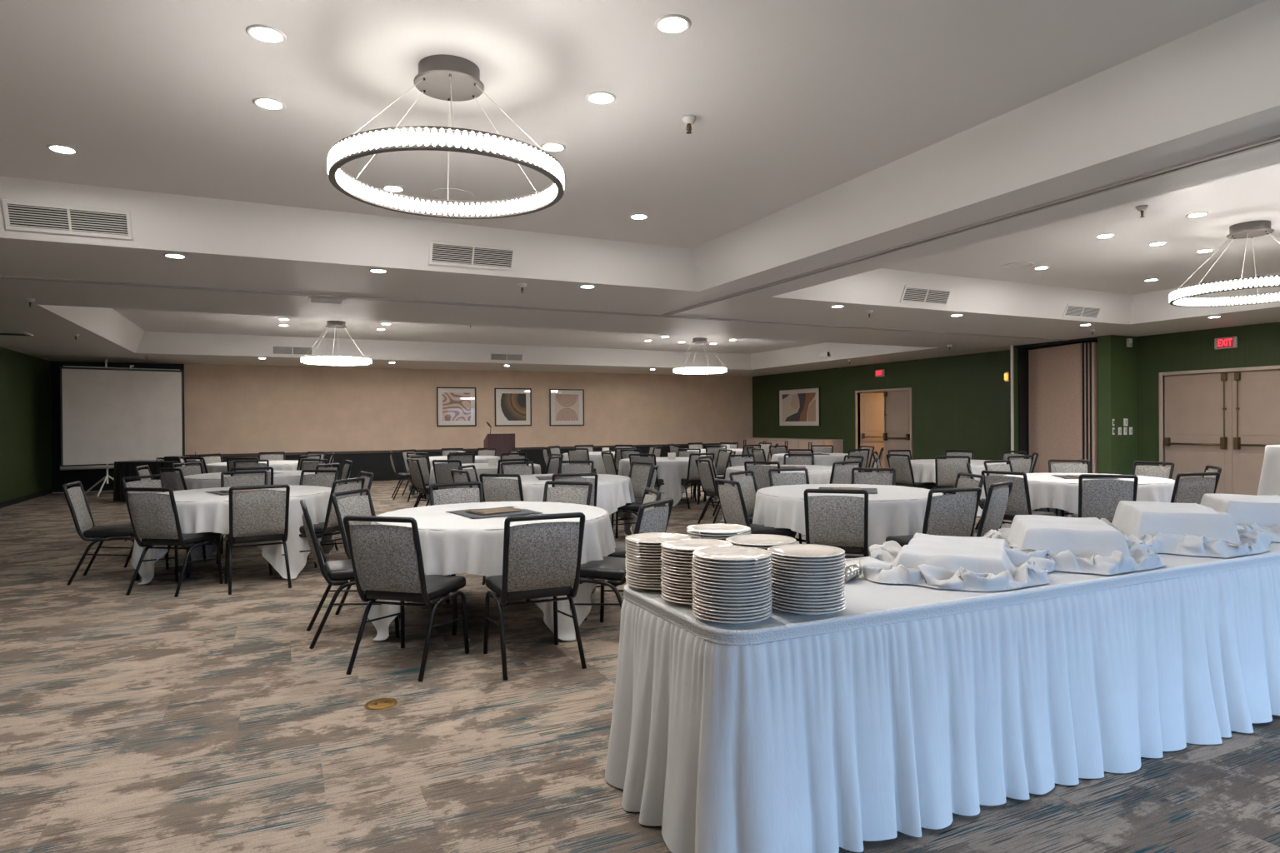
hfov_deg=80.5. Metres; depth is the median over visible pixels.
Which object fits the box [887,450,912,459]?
banquet chair
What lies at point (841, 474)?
banquet chair
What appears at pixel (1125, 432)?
wall switch
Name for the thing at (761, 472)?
banquet chair
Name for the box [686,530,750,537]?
dinner plate
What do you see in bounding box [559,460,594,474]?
banquet chair
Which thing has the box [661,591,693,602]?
dinner plate
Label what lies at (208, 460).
banquet chair
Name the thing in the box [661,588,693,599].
dinner plate
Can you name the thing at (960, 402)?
wall
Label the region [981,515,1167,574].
linens
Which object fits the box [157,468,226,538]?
banquet chair
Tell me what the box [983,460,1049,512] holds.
banquet chair
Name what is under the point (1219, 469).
banquet chair
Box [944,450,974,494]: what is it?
banquet chair
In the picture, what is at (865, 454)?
banquet chair
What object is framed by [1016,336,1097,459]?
wall
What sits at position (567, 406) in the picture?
print
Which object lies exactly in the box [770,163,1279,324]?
ceiling
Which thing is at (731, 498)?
banquet chair
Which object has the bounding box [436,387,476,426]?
framed picture
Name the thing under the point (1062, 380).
wall
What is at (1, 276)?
trim
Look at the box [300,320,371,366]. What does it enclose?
ring chandelier
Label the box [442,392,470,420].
print
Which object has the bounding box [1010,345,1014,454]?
trim
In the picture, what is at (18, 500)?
baseboard
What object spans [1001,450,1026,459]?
banquet chair
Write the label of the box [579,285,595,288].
recessed light
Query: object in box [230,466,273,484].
banquet chair
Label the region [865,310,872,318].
sprinkler
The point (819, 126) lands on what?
ceiling
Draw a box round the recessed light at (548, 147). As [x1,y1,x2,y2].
[540,142,565,152]
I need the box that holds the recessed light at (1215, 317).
[1207,315,1221,318]
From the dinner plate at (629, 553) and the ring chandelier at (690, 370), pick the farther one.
the ring chandelier at (690, 370)
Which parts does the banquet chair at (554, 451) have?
backrest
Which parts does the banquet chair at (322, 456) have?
backrest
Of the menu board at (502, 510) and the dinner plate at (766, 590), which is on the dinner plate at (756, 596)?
the dinner plate at (766, 590)
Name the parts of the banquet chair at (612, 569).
leg, leg, seat, leg, frame, backrest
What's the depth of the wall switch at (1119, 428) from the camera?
12.95 m
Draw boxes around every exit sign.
[875,369,884,377]
[1214,336,1238,349]
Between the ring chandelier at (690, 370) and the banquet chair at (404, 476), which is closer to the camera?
the banquet chair at (404, 476)
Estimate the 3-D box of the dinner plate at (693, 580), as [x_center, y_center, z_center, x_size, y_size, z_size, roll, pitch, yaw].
[0.308,0.520,2.530,0.266,0.022,0.266,0,0,10]
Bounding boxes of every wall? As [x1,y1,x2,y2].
[0,346,51,502]
[50,360,184,493]
[221,445,719,481]
[752,321,1279,465]
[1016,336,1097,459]
[1028,342,1098,474]
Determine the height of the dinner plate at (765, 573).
0.022 m
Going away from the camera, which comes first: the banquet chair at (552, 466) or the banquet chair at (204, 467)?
the banquet chair at (552, 466)
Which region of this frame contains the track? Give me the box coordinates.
[660,134,1279,316]
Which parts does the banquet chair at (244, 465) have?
backrest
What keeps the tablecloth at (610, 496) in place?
on the round table at (627, 477)
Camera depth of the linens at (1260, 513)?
4.14 m
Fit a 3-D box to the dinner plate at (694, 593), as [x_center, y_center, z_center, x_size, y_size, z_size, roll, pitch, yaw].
[0.309,0.564,2.532,0.266,0.022,0.266,0,0,29]
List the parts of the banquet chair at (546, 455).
frame, backrest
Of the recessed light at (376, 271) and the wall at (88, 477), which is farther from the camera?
the wall at (88, 477)
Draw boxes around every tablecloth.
[130,485,335,584]
[184,470,314,538]
[205,460,299,473]
[362,501,615,640]
[408,455,499,495]
[427,463,541,505]
[495,474,637,535]
[561,451,614,474]
[618,457,717,506]
[629,541,1279,629]
[686,449,742,458]
[720,465,833,521]
[752,484,941,559]
[770,453,848,466]
[910,459,1006,516]
[1000,473,1175,528]
[1256,445,1279,496]
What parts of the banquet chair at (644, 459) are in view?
backrest, seat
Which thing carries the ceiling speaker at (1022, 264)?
attached to the ceiling at (1110, 273)
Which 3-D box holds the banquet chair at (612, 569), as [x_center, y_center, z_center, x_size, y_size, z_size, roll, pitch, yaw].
[-0.133,0.942,5.059,0.596,0.916,0.489,0,0,27]
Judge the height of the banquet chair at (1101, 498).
0.916 m
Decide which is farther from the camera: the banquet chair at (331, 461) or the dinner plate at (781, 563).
the banquet chair at (331, 461)
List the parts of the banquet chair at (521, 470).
backrest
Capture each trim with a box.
[0,275,1068,340]
[185,443,736,457]
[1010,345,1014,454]
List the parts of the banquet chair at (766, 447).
backrest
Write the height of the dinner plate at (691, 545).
0.022 m
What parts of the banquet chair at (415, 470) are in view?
backrest, leg, frame, seat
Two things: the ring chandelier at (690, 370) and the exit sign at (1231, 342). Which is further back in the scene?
the ring chandelier at (690, 370)
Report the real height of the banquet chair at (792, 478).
0.916 m
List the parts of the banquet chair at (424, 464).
frame, backrest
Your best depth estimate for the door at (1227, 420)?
11.99 m
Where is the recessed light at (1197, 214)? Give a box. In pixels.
[1185,212,1209,218]
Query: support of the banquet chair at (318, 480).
on the floor
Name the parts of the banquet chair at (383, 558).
leg, backrest, frame, leg, seat, leg, leg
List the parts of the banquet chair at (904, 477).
backrest, frame, seat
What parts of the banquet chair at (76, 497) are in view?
backrest, frame, leg, leg, seat, leg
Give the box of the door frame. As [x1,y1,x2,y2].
[864,390,909,393]
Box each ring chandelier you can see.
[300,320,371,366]
[327,54,564,219]
[673,337,726,374]
[1169,220,1279,307]
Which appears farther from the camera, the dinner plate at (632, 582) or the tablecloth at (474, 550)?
the tablecloth at (474, 550)
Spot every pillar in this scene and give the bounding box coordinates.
[1013,345,1018,454]
[1097,335,1137,474]
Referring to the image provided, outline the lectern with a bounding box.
[483,433,514,457]
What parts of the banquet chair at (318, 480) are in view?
backrest, frame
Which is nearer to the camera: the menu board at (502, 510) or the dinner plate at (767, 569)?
the dinner plate at (767, 569)
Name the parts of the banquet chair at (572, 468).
backrest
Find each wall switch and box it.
[1118,427,1121,434]
[1123,418,1127,426]
[1123,427,1127,434]
[1129,427,1132,434]
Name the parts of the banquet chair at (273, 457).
backrest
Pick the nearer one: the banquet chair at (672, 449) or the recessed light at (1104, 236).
the recessed light at (1104, 236)
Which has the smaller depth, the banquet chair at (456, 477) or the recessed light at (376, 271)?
the recessed light at (376, 271)
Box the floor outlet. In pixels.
[364,698,397,710]
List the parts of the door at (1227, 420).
vertical rod, vertical rod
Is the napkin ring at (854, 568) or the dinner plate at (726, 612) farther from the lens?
the napkin ring at (854, 568)
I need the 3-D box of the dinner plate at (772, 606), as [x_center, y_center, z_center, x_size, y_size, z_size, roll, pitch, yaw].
[0.581,0.628,2.637,0.266,0.022,0.266,0,0,19]
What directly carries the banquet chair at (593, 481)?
on the floor
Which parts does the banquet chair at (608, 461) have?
backrest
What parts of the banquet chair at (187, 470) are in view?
backrest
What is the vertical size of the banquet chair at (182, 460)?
0.916 m
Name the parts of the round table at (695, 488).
leg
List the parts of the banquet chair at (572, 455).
backrest, frame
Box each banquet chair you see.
[61,480,139,585]
[121,474,207,569]
[123,487,223,597]
[134,465,153,480]
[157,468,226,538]
[171,461,204,476]
[177,455,185,466]
[184,457,208,473]
[199,453,223,464]
[220,470,267,554]
[224,484,291,594]
[226,457,258,471]
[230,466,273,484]
[233,460,269,471]
[258,451,284,460]
[296,454,321,470]
[299,459,328,470]
[299,470,338,550]
[299,477,364,568]
[300,500,400,649]
[305,451,325,462]
[306,471,374,559]
[315,463,339,474]
[327,452,334,467]
[331,488,399,619]
[338,460,352,485]
[343,515,469,681]
[389,450,423,499]
[400,449,424,496]
[406,452,430,502]
[406,458,436,507]
[410,455,430,507]
[429,481,485,604]
[432,460,462,489]
[440,448,464,456]
[446,453,474,464]
[448,451,474,461]
[450,469,472,488]
[458,465,479,488]
[476,448,496,456]
[479,473,523,502]
[483,512,586,680]
[497,458,529,477]
[500,453,526,463]
[500,461,534,474]
[507,450,520,455]
[541,447,549,464]
[542,480,592,505]
[545,453,563,474]
[545,455,560,474]
[548,445,561,456]
[551,473,598,506]
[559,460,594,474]
[567,448,596,473]
[570,498,673,622]
[575,445,594,451]
[584,487,661,620]
[600,452,617,474]
[601,450,618,474]
[611,465,658,532]
[614,445,633,451]
[614,447,635,474]
[615,461,653,538]
[620,449,641,459]
[629,454,664,493]
[647,445,658,457]
[651,446,661,457]
[668,445,680,457]
[677,448,700,499]
[680,453,714,509]
[687,442,704,449]
[692,449,732,501]
[695,459,720,524]
[698,455,719,519]
[699,450,735,504]
[705,445,726,465]
[714,478,796,536]
[719,442,738,449]
[728,454,755,467]
[729,470,801,544]
[741,445,760,457]
[744,461,779,489]
[746,446,754,458]
[751,448,767,464]
[758,442,771,461]
[768,468,809,538]
[769,445,788,460]
[783,454,814,464]
[788,449,814,464]
[803,489,868,558]
[810,445,833,453]
[829,460,861,484]
[842,455,864,472]
[847,449,869,472]
[850,467,896,485]
[859,445,874,467]
[865,447,884,472]
[870,458,878,472]
[872,451,883,473]
[885,487,981,547]
[886,454,935,489]
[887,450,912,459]
[935,455,969,489]
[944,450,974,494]
[952,472,984,494]
[966,462,1004,529]
[972,480,1013,537]
[981,470,1056,524]
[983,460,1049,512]
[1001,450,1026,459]
[1005,455,1034,473]
[1030,452,1038,473]
[1048,459,1090,516]
[1071,474,1138,523]
[1131,460,1174,479]
[1170,472,1219,504]
[1202,465,1221,478]
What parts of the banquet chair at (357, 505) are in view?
leg, frame, backrest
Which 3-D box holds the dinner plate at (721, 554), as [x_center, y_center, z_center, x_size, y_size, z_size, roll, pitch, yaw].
[0.308,0.431,2.528,0.266,0.022,0.266,0,0,17]
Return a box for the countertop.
[735,437,843,441]
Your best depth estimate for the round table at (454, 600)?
5.09 m
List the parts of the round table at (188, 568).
leg, leg, leg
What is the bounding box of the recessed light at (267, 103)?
[252,97,285,110]
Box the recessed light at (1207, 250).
[1195,249,1214,253]
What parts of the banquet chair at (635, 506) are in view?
leg, seat, leg, frame, backrest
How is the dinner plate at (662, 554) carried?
on the dinner plate at (662, 557)
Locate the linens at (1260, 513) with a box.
[1200,494,1279,542]
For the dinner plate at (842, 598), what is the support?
on the dinner plate at (772, 599)
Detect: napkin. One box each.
[205,489,275,495]
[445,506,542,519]
[535,476,584,479]
[818,487,877,493]
[1051,475,1118,479]
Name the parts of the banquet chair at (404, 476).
backrest, frame, leg, leg, seat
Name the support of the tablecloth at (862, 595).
on the buffet table
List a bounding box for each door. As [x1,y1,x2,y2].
[855,387,912,473]
[1159,365,1279,495]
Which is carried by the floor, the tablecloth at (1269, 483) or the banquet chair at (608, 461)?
the banquet chair at (608, 461)
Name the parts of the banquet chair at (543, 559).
leg, leg, seat, frame, backrest, leg, leg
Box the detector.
[1126,338,1132,347]
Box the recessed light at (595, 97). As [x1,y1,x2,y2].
[585,91,615,104]
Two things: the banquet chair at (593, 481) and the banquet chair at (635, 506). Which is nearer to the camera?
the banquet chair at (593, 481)
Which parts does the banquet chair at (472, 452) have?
backrest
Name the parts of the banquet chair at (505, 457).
backrest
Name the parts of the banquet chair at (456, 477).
backrest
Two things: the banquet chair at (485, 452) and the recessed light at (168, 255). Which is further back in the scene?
the banquet chair at (485, 452)
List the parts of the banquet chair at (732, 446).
backrest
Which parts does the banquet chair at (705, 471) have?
leg, backrest, frame, seat, leg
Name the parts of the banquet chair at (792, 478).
frame, backrest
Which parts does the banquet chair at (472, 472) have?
backrest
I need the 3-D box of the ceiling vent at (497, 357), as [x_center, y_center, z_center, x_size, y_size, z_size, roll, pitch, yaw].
[-3.134,-1.630,17.792,0.796,0.191,0.095,-1,0,-25]
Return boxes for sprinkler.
[25,298,34,307]
[72,333,79,339]
[517,283,526,293]
[681,115,696,134]
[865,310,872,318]
[1135,205,1148,217]
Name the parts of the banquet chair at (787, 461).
backrest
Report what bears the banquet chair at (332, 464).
on the floor
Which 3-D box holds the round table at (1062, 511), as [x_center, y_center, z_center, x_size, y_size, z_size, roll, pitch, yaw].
[5.002,0.960,8.507,1.676,0.759,1.676,-1,0,-40]
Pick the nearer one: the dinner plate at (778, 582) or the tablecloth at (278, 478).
the dinner plate at (778, 582)
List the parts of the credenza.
door, door, door, door, door, door, door, door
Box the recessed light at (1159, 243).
[1148,241,1167,245]
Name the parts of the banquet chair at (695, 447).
backrest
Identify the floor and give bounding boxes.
[0,480,1279,852]
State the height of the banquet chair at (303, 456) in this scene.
0.916 m
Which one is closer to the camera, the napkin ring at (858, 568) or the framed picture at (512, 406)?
the napkin ring at (858, 568)
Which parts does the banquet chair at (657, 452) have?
backrest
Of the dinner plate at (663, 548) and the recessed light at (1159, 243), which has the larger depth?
the recessed light at (1159, 243)
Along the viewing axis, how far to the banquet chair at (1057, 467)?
9.55 m
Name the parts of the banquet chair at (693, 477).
leg, seat, leg, frame, backrest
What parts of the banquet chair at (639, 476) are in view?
leg, seat, backrest, frame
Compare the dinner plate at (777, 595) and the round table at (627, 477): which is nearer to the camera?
the dinner plate at (777, 595)
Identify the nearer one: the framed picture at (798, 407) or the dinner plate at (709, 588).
the dinner plate at (709, 588)
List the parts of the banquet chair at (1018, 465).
backrest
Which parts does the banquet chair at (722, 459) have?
backrest, frame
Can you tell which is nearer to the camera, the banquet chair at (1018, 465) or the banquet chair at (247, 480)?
the banquet chair at (247, 480)
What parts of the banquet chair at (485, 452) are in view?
backrest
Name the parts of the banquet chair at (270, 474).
backrest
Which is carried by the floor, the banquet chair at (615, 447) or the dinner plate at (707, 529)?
the banquet chair at (615, 447)
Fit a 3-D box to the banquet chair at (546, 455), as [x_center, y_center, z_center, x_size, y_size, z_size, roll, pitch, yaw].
[-1.762,0.897,16.183,0.596,0.916,0.489,-1,0,-19]
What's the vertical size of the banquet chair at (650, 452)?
0.916 m
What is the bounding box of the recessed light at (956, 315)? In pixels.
[950,314,963,316]
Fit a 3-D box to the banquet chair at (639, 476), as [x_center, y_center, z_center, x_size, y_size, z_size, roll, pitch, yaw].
[-0.195,0.919,9.641,0.596,0.916,0.489,-1,0,-35]
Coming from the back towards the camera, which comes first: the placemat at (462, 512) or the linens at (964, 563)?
the placemat at (462, 512)
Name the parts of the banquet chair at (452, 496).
backrest, frame, leg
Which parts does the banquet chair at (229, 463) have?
backrest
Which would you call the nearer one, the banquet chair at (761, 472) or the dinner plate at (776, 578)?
the dinner plate at (776, 578)
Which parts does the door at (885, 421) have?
vertical rod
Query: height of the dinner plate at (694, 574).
0.022 m
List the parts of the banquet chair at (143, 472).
backrest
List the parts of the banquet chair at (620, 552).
seat, backrest, frame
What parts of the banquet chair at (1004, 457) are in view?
backrest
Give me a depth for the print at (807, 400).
21.39 m
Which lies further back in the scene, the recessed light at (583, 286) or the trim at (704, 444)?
the trim at (704, 444)
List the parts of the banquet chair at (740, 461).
backrest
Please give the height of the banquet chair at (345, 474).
0.916 m
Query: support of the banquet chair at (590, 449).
on the floor
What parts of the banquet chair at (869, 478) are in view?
backrest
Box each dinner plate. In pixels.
[625,532,691,544]
[625,540,661,548]
[625,542,661,550]
[625,545,661,554]
[625,548,661,556]
[625,551,660,559]
[625,553,661,562]
[625,556,661,564]
[625,559,661,568]
[625,562,661,570]
[625,565,661,574]
[625,567,660,576]
[625,570,661,579]
[625,573,661,582]
[625,575,660,584]
[625,579,661,588]
[625,581,661,590]
[660,538,732,552]
[660,552,692,562]
[660,555,692,564]
[660,558,692,568]
[660,566,692,577]
[660,570,692,580]
[660,573,692,584]
[660,575,692,586]
[660,581,692,593]
[660,594,692,605]
[661,545,732,555]
[661,549,692,559]
[661,561,692,571]
[661,564,692,574]
[661,580,692,589]
[661,585,693,595]
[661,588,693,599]
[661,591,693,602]
[686,523,750,534]
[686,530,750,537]
[686,532,750,540]
[691,558,771,569]
[691,561,771,573]
[691,565,771,576]
[691,568,771,579]
[691,571,771,583]
[691,575,771,586]
[691,580,771,594]
[691,585,771,596]
[691,604,771,617]
[691,610,771,624]
[692,546,772,562]
[692,555,772,566]
[692,578,772,589]
[692,587,772,600]
[692,590,772,603]
[692,594,772,606]
[692,597,772,610]
[692,600,772,614]
[692,608,772,620]
[725,534,796,547]
[732,541,796,549]
[767,544,844,559]
[770,559,845,569]
[770,562,844,572]
[770,569,844,579]
[770,572,845,582]
[770,575,844,585]
[771,553,845,563]
[771,556,844,566]
[771,565,845,575]
[771,579,844,589]
[771,582,844,592]
[771,585,844,595]
[771,588,844,599]
[771,591,844,602]
[771,595,844,605]
[771,598,845,608]
[771,601,845,612]
[771,605,845,614]
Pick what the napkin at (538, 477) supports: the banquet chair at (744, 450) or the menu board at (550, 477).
the menu board at (550, 477)
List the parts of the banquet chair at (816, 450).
backrest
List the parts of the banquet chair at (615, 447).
backrest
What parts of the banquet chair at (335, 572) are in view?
backrest, leg, frame, leg, seat, leg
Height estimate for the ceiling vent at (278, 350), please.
0.204 m
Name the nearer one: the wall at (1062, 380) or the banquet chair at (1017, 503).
the banquet chair at (1017, 503)
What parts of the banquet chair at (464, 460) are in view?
backrest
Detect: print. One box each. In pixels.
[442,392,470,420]
[500,393,525,420]
[555,394,579,420]
[782,394,789,399]
[782,394,815,421]
[785,393,805,421]
[790,394,799,409]
[799,392,815,421]
[807,400,815,421]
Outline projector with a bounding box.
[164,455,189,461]
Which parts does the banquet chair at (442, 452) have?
backrest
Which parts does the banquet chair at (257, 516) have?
leg, leg, seat, backrest, frame, leg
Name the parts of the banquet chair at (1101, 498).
seat, backrest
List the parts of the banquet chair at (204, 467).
backrest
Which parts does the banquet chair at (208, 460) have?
backrest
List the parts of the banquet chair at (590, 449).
backrest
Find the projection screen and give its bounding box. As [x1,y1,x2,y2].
[60,359,184,497]
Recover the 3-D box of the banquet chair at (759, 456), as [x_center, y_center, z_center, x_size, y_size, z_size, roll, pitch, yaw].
[2.521,0.872,14.594,0.596,0.916,0.489,-1,0,-19]
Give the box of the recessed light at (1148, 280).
[1143,279,1159,281]
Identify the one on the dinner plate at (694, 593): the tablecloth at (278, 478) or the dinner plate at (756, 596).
the dinner plate at (756, 596)
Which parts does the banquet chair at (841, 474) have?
backrest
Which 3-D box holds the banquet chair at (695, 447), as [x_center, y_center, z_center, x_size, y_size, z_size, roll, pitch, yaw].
[1.528,0.859,18.629,0.489,0.916,0.596,-1,0,-31]
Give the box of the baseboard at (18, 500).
[0,488,52,508]
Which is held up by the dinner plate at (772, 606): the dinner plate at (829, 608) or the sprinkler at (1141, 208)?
the dinner plate at (829, 608)
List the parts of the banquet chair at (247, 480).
leg, frame, backrest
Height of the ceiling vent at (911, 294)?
0.204 m
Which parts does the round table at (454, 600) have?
leg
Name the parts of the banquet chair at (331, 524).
leg, seat, frame, backrest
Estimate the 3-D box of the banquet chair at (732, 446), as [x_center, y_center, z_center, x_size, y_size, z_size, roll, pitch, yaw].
[2.173,0.854,18.736,0.489,0.916,0.596,0,0,13]
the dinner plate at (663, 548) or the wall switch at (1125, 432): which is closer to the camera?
the dinner plate at (663, 548)
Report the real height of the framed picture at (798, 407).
1.090 m
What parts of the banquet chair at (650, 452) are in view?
backrest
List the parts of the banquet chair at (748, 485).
frame, backrest, seat, leg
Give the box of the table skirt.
[605,551,1279,852]
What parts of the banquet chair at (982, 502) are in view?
frame, leg, seat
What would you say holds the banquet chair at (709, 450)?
on the floor
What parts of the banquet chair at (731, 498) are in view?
backrest, frame, seat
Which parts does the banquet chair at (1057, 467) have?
backrest, frame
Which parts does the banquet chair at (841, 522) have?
backrest, seat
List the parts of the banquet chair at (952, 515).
seat, backrest, frame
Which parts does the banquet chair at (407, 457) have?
leg, backrest, frame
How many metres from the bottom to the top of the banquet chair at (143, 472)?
0.916 m
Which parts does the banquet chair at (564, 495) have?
backrest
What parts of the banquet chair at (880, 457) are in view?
frame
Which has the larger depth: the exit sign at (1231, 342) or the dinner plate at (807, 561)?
the exit sign at (1231, 342)
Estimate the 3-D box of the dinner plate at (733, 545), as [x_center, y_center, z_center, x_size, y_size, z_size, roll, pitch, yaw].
[0.461,0.451,2.879,0.266,0.022,0.266,-1,0,1]
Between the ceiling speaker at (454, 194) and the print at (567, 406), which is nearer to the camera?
the ceiling speaker at (454, 194)
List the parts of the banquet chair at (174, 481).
backrest, frame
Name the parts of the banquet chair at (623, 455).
backrest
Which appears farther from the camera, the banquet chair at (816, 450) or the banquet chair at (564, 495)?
the banquet chair at (816, 450)
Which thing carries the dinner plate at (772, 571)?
on the dinner plate at (841, 576)
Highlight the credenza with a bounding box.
[735,437,843,461]
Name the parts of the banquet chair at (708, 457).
leg, frame, backrest, leg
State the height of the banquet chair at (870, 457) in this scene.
0.916 m
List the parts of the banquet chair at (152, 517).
leg, backrest, frame, leg, seat, leg, leg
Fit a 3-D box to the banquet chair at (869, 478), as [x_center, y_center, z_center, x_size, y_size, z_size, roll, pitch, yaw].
[2.401,0.908,7.943,0.489,0.916,0.596,0,0,28]
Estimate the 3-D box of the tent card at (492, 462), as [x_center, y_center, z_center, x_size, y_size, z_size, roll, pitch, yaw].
[-2.329,0.557,11.952,0.130,0.110,0.092,0,0,-10]
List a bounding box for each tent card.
[488,458,496,465]
[602,447,609,450]
[667,452,675,459]
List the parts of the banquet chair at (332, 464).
backrest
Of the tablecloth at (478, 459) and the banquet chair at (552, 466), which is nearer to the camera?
the banquet chair at (552, 466)
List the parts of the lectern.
panel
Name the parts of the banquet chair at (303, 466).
backrest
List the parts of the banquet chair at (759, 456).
backrest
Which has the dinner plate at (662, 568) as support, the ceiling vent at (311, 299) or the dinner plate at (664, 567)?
the dinner plate at (664, 567)
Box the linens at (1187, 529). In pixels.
[1100,500,1271,558]
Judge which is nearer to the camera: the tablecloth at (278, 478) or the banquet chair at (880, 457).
the tablecloth at (278, 478)
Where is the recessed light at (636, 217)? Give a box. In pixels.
[629,214,648,219]
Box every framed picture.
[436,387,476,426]
[494,388,531,426]
[549,389,584,425]
[778,387,819,426]
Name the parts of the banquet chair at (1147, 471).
backrest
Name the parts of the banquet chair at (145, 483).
leg, frame, backrest, leg, leg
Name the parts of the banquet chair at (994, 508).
seat, backrest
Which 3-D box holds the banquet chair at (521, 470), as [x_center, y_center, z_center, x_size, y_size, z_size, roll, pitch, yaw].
[-1.470,0.928,9.787,0.489,0.916,0.596,-1,0,-33]
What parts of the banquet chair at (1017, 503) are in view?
backrest, frame, seat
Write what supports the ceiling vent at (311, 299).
in the ceiling at (52, 339)
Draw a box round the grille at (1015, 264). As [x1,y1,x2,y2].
[1004,262,1032,267]
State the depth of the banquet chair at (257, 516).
6.49 m
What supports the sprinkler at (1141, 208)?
attached to the ceiling at (1110, 273)
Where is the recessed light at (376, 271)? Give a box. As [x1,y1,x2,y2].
[368,269,388,273]
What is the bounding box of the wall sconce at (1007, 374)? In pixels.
[1004,371,1009,381]
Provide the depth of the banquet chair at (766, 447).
18.36 m
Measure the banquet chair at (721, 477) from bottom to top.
0.916 m
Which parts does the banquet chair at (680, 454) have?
backrest, frame, leg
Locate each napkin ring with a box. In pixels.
[844,566,854,580]
[845,565,858,579]
[845,568,851,581]
[851,564,861,577]
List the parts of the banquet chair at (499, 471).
backrest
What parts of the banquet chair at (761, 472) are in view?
frame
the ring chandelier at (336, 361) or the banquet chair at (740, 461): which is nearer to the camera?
the banquet chair at (740, 461)
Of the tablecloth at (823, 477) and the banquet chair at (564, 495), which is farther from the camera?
the tablecloth at (823, 477)
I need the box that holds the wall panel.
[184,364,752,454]
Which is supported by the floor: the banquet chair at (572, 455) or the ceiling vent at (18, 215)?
the banquet chair at (572, 455)
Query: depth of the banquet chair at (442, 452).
15.98 m
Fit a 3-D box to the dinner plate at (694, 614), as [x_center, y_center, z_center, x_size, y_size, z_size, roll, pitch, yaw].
[0.307,0.630,2.532,0.266,0.022,0.266,-1,0,-37]
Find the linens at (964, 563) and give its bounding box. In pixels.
[859,533,1054,591]
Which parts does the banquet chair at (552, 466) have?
backrest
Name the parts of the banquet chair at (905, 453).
backrest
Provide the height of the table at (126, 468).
0.742 m
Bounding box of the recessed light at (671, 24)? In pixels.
[654,14,691,34]
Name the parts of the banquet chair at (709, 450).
frame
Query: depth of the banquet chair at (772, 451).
15.97 m
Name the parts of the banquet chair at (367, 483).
backrest, frame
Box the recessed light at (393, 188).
[381,185,404,192]
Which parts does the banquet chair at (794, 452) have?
backrest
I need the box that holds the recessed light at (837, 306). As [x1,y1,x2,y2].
[830,305,844,308]
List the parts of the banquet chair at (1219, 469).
backrest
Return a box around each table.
[113,460,179,501]
[175,491,328,578]
[186,475,299,479]
[373,505,606,635]
[532,476,629,484]
[620,460,696,501]
[756,487,943,542]
[772,455,836,457]
[910,463,987,494]
[1004,475,1174,517]
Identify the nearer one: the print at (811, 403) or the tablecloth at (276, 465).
the tablecloth at (276, 465)
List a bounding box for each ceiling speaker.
[430,188,473,200]
[1002,261,1034,268]
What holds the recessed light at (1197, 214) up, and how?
in the ceiling at (1110, 273)
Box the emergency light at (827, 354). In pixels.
[819,351,829,358]
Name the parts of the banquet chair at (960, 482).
backrest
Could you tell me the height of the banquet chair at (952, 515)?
0.916 m
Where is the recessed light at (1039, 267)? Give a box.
[1033,266,1049,269]
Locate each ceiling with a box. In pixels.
[0,0,1279,291]
[0,105,1279,376]
[38,305,938,369]
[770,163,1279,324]
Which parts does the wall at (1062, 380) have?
panel, panel, panel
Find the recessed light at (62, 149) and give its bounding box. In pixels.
[45,144,78,154]
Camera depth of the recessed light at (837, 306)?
9.38 m
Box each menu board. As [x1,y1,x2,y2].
[220,489,264,493]
[465,507,520,514]
[546,475,573,478]
[775,465,796,468]
[831,487,861,489]
[1066,475,1099,478]
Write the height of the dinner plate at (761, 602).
0.022 m
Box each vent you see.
[0,330,33,336]
[1,199,132,239]
[271,345,313,356]
[307,296,344,304]
[428,240,515,270]
[490,352,523,361]
[900,285,952,306]
[1062,304,1102,319]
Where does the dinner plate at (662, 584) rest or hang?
on the dinner plate at (664, 588)
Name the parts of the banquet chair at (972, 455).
backrest, frame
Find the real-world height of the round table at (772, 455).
0.759 m
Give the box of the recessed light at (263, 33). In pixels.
[245,24,286,44]
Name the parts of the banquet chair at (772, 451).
backrest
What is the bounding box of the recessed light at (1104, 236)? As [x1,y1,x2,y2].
[1095,234,1114,238]
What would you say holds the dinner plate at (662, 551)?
on the dinner plate at (662, 554)
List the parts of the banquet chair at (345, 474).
backrest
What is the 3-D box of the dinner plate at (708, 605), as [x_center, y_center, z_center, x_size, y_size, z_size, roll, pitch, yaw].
[0.309,0.586,2.530,0.266,0.022,0.266,0,0,-9]
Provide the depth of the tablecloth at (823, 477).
10.14 m
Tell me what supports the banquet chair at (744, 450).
on the floor
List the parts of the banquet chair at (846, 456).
backrest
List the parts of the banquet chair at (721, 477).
seat, frame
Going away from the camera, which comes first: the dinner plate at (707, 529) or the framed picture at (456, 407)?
the dinner plate at (707, 529)
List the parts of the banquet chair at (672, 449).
backrest, frame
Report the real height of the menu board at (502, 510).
0.011 m
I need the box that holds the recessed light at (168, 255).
[162,253,186,259]
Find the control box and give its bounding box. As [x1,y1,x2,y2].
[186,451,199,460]
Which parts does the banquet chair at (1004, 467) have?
frame, backrest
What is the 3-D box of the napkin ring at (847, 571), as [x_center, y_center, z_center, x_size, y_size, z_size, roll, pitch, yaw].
[0.832,0.607,3.083,0.054,0.057,0.031,0,0,40]
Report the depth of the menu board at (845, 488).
7.16 m
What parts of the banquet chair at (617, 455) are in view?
backrest, frame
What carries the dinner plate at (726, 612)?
on the dinner plate at (692, 605)
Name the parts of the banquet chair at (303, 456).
backrest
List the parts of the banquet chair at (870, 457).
backrest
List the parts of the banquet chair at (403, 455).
frame, backrest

